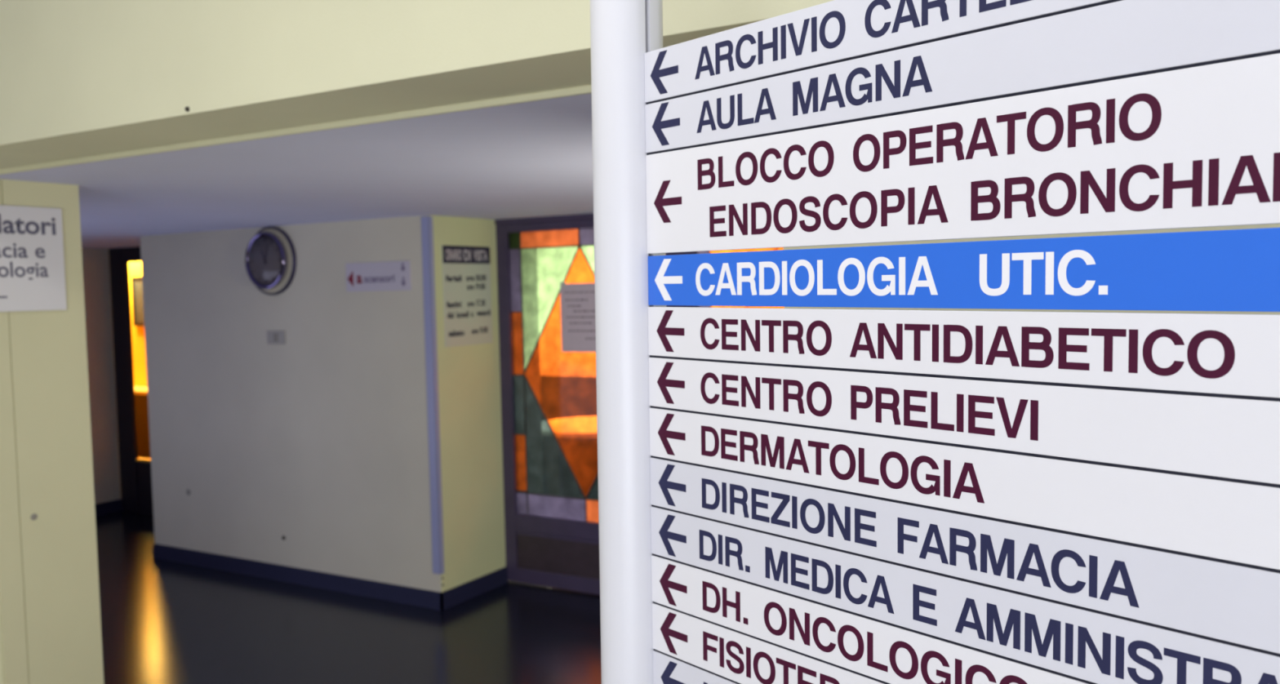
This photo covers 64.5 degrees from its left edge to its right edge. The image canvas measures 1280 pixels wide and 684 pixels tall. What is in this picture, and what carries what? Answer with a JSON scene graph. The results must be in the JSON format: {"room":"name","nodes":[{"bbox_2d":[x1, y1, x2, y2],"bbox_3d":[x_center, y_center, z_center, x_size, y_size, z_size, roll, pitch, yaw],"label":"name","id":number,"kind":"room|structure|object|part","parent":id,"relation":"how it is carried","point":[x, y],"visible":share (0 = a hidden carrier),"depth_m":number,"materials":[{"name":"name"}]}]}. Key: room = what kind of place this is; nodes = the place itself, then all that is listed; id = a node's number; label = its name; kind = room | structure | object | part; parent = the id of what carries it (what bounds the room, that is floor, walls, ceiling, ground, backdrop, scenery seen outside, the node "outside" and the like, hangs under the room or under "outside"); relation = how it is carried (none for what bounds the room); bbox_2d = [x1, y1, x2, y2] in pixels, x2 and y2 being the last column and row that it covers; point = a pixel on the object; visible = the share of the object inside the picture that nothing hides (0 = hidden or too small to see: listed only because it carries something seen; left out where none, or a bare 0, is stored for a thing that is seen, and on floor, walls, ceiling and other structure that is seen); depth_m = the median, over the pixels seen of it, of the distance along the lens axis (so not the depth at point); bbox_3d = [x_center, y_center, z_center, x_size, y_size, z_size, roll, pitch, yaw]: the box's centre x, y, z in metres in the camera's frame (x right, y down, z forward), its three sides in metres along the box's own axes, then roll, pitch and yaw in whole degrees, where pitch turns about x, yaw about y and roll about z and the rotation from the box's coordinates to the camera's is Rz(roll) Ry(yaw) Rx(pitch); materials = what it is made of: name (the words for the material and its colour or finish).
{"room":"hospital corridor","nodes":[
{"label":"hospital corridor","id":0,"kind":"room"},
{"bbox_2d":[81,248,120,503],"bbox_3d":[-5.268,0.410,7.415,0.150,2.235,2.928,0,3,30],"label":"wall","id":1,"kind":"structure","parent":0,"point":[95,262],"depth_m":8.54,"materials":[{"name":"paint"}]},
{"bbox_2d":[94,498,122,515],"bbox_3d":[-5.174,1.477,7.430,0.012,0.100,2.928,0,3,30],"label":"baseboard","id":2,"kind":"structure","parent":1,"relation":"attached to","point":[104,508],"depth_m":8.59,"materials":[{"name":"blue rubber"}]},
{"bbox_2d":[108,255,146,488],"bbox_3d":[-5.187,0.149,10.291,5.500,2.450,2.050,0,3,30],"label":"wall","id":3,"kind":"structure","parent":0,"point":[135,268],"depth_m":11.70,"materials":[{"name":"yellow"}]},
{"bbox_2d":[108,246,153,515],"bbox_3d":[-3.667,0.329,8.230,1.800,2.239,0.104,0,3,30],"label":"door","id":4,"kind":"structure","parent":3,"relation":"in","point":[135,475],"depth_m":8.57,"materials":[{"name":"black wood"}]},
{"bbox_3d":[-3.827,0.997,8.338,0.975,0.022,0.035,0,3,30],"label":"kick rail","id":5,"kind":"part","parent":4,"relation":"part of","materials":[{"name":"gold metal"}]},
{"bbox_3d":[-3.819,1.223,8.354,0.975,0.432,0.025,0,3,30],"label":"panel","id":6,"kind":"part","parent":4,"relation":"part of","materials":[{"name":"black wood"}]},
{"bbox_2d":[131,275,144,325],"bbox_3d":[-5.530,-0.466,11.504,0.680,0.565,0.030,0,3,30],"label":"framed picture","id":7,"kind":"object","parent":3,"relation":"attached to","point":[136,282],"visible":0.41,"depth_m":11.63},
{"bbox_2d":[0,93,593,248],"bbox_3d":[-0.810,-0.719,4.572,13.200,0.120,3.336,0,3,30],"label":"ceiling","id":8,"kind":"structure","parent":0,"point":[532,158],"depth_m":3.71,"materials":[{"name":"white paint"}]},
{"bbox_2d":[139,214,538,592],"bbox_3d":[-2.026,0.369,6.810,2.605,2.235,1.015,0,3,30],"label":"wall","id":9,"kind":"structure","parent":0,"point":[318,440],"depth_m":6.31,"materials":[{"name":"paint"}]},
{"bbox_2d":[186,488,191,495],"bbox_3d":[-3.052,1.015,6.860,0.044,0.044,0.004,0,3,30],"label":"plug","id":10,"kind":"object","parent":9,"relation":"attached to","point":[188,491],"visible":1,"depth_m":6.86,"materials":[{"name":"grey plastic"}]},
{"bbox_2d":[244,226,296,295],"bbox_3d":[-2.309,-0.502,6.274,0.426,0.426,0.095,0,3,30],"label":"wall clock","id":11,"kind":"object","parent":9,"relation":"attached to","point":[270,257],"visible":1,"depth_m":6.25,"materials":[{"name":"silver"}]},
{"bbox_2d":[266,330,285,344],"bbox_3d":[-2.269,-0.028,6.330,0.164,0.084,0.012,0,3,30],"label":"cover plate","id":12,"kind":"object","parent":9,"relation":"attached to","point":[273,337],"visible":1,"depth_m":6.32,"materials":[{"name":"grey plastic"}]},
{"bbox_2d":[151,543,507,610],"bbox_3d":[-2.109,1.447,6.679,2.631,0.100,0.607,0,3,30],"label":"baseboard","id":13,"kind":"structure","parent":9,"relation":"attached to","point":[440,601],"depth_m":6.20,"materials":[{"name":"blue rubber"}]},
{"bbox_2d":[345,260,411,292],"bbox_3d":[-1.517,-0.378,5.873,0.505,0.168,0.007,0,3,30],"label":"plate","id":14,"kind":"object","parent":9,"relation":"attached to","point":[388,275],"visible":1,"depth_m":5.87,"materials":[{"name":"grey plastic"}]},
{"bbox_2d":[421,216,444,574],"bbox_3d":[-1.171,0.308,5.733,0.059,2.023,0.032,0,3,30],"label":"trim","id":15,"kind":"structure","parent":9,"relation":"attached to","point":[427,232],"depth_m":5.72,"materials":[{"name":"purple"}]},
{"bbox_2d":[494,213,683,306],"bbox_3d":[0.246,0.381,5.615,2.525,2.235,0.062,0,3,30],"label":"trim","id":16,"kind":"structure","parent":9,"relation":"attached to","point":[580,216],"depth_m":5.96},
{"bbox_2d":[95,510,601,683],"bbox_3d":[-1.028,1.505,7.017,16.000,0.100,7.086,0,3,30],"label":"floor","id":17,"kind":"structure","parent":0,"point":[162,621],"depth_m":5.44,"materials":[{"name":"black tile"}]},
{"bbox_2d":[133,386,151,458],"bbox_3d":[-5.665,0.924,11.471,2.300,0.800,0.360,0,3,30],"label":"countertop","id":18,"kind":"structure","parent":17,"relation":"on","point":[140,393],"depth_m":11.21,"materials":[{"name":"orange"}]},
{"bbox_2d":[428,214,506,591],"bbox_3d":[-1.003,0.390,5.976,0.004,2.235,0.593,0,3,30],"label":"wall column","id":19,"kind":"structure","parent":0,"point":[469,397],"depth_m":5.98,"materials":[{"name":"paint"}]},
{"bbox_2d":[441,244,493,346],"bbox_3d":[-1.007,-0.272,5.947,0.008,0.580,0.430,0,3,30],"label":"board","id":20,"kind":"object","parent":19,"relation":"attached to","point":[466,269],"visible":1,"depth_m":5.93,"materials":[{"name":"grey"}]},
{"bbox_2d":[495,218,674,595],"bbox_3d":[-0.319,0.387,5.916,1.245,2.200,0.100,0,3,30],"label":"door","id":21,"kind":"structure","parent":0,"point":[552,528],"depth_m":6.09,"materials":[{"name":"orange glass"}]},
{"bbox_3d":[-0.757,-0.612,6.134,0.085,0.098,0.005,0,3,30],"label":"glass pane","id":22,"kind":"part","parent":21,"relation":"part of","materials":[{"name":"green glass"}]},
{"bbox_3d":[-0.752,-0.372,6.146,0.085,0.381,0.005,0,3,30],"label":"glass pane","id":23,"kind":"part","parent":21,"relation":"part of","materials":[{"name":"purple glass"}]},
{"bbox_3d":[-0.743,0.009,6.167,0.085,0.384,0.005,0,3,30],"label":"glass pane","id":24,"kind":"part","parent":21,"relation":"part of","materials":[{"name":"orange glass"}]},
{"bbox_3d":[-0.735,0.382,6.186,0.085,0.363,0.005,0,3,30],"label":"glass pane","id":25,"kind":"part","parent":21,"relation":"part of","materials":[{"name":"green glass"}]},
{"bbox_3d":[-0.727,0.738,6.205,0.085,0.349,0.005,0,3,30],"label":"glass pane","id":26,"kind":"part","parent":21,"relation":"part of","materials":[{"name":"orange glass"}]},
{"bbox_3d":[-0.721,0.982,6.218,0.085,0.141,0.005,0,3,30],"label":"glass pane","id":27,"kind":"part","parent":21,"relation":"part of","materials":[{"name":"purple glass"}]},
{"bbox_3d":[-0.536,-0.610,6.006,0.425,0.098,0.005,0,3,30],"label":"glass pane","id":28,"kind":"part","parent":21,"relation":"part of","materials":[{"name":"orange glass"}]},
{"bbox_3d":[-0.510,0.558,6.067,0.425,0.731,0.005,0,3,30],"label":"glass pane","id":29,"kind":"part","parent":21,"relation":"part of","materials":[{"name":"glass"}]},
{"bbox_3d":[-0.500,0.989,6.090,0.425,0.132,0.005,0,3,30],"label":"glass pane","id":30,"kind":"part","parent":21,"relation":"part of","materials":[{"name":"purple glass"}]},
{"bbox_3d":[-0.318,1.173,5.983,1.020,0.020,0.006,0,3,30],"label":"kick panel moulding","id":31,"kind":"part","parent":21,"relation":"part of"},
{"bbox_3d":[-0.310,1.278,5.999,1.020,0.230,0.018,0,3,30],"label":"kick panel","id":32,"kind":"part","parent":21,"relation":"part of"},
{"bbox_3d":[-0.335,0.182,5.941,0.850,1.486,0.005,0,3,30],"label":"glass pane","id":33,"kind":"part","parent":21,"relation":"part of","materials":[{"name":"orange glass"}]},
{"bbox_2d":[560,282,595,351],"bbox_3d":[-0.336,-0.146,5.908,0.300,0.410,0.004,0,3,30],"label":"paper notice","id":34,"kind":"object","parent":21,"relation":"attached to","point":[577,300],"visible":0.94,"depth_m":5.92,"materials":[{"name":"grey paper"}]},
{"bbox_2d":[564,291,595,339],"bbox_3d":[-0.340,-0.155,5.908,0.234,0.277,0.001,0,3,30],"label":"print","id":35,"kind":"object","parent":34,"relation":"attached to","point":[579,306],"depth_m":5.92,"materials":[{"name":"grey paper"}]},
{"bbox_3d":[-0.169,-0.607,5.792,0.425,0.098,0.005,0,3,30],"label":"glass pane","id":36,"kind":"part","parent":21,"relation":"part of","materials":[{"name":"purple glass"}]},
{"bbox_3d":[-0.133,0.992,5.877,0.425,0.132,0.005,0,3,30],"label":"glass pane","id":37,"kind":"part","parent":21,"relation":"part of","materials":[{"name":"orange glass"}]},
{"bbox_3d":[-0.143,0.561,5.854,0.425,0.731,0.005,0,3,30],"label":"glass pane","id":38,"kind":"part","parent":21,"relation":"part of","materials":[{"name":"green glass"}]},
{"bbox_2d":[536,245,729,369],"bbox_3d":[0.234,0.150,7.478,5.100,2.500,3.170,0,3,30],"label":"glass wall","id":39,"kind":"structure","parent":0,"point":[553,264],"depth_m":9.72,"materials":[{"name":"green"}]},
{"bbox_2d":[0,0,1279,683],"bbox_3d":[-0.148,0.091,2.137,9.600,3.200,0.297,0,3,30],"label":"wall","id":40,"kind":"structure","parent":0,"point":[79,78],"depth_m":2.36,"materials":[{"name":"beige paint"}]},
{"bbox_2d":[0,204,66,311],"bbox_3d":[-2.274,-0.291,3.536,0.013,0.375,0.537,0,3,30],"label":"sign","id":41,"kind":"object","parent":40,"relation":"attached to","point":[33,274],"visible":1,"depth_m":3.66,"materials":[{"name":"white plastic"}]},
{"bbox_2d":[31,513,37,519],"bbox_3d":[-2.201,0.635,3.686,0.004,0.024,0.024,0,3,30],"label":"plug","id":42,"kind":"object","parent":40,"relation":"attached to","point":[33,517],"visible":1,"depth_m":3.69,"materials":[{"name":"grey plastic"}]},
{"bbox_2d":[0,179,103,683],"bbox_3d":[-4.708,0.515,5.193,5.850,2.235,0.358,0,3,30],"label":"wall","id":43,"kind":"structure","parent":40,"relation":"attached to","point":[51,624],"depth_m":3.73,"materials":[{"name":"paint"}]},
{"bbox_2d":[0,85,591,174],"bbox_3d":[-0.999,-0.568,2.759,3.595,0.019,0.010,0,3,30],"label":"trim","id":44,"kind":"structure","parent":40,"relation":"attached to","point":[587,89],"depth_m":2.65,"materials":[{"name":"beige paint"}]},
{"bbox_3d":[-1.419,1.886,-0.028,9.600,0.100,5.514,0,3,30],"label":"floor","id":45,"kind":"structure","parent":0,"visible":0},
{"bbox_2d":[590,0,1279,683],"bbox_3d":[0.308,0.540,0.929,0.180,2.427,1.170,-4,4,-40],"label":"sign","id":46,"kind":"object","parent":45,"relation":"on","point":[786,495],"visible":1,"depth_m":0.92,"materials":[{"name":"white paint"}]}
]}

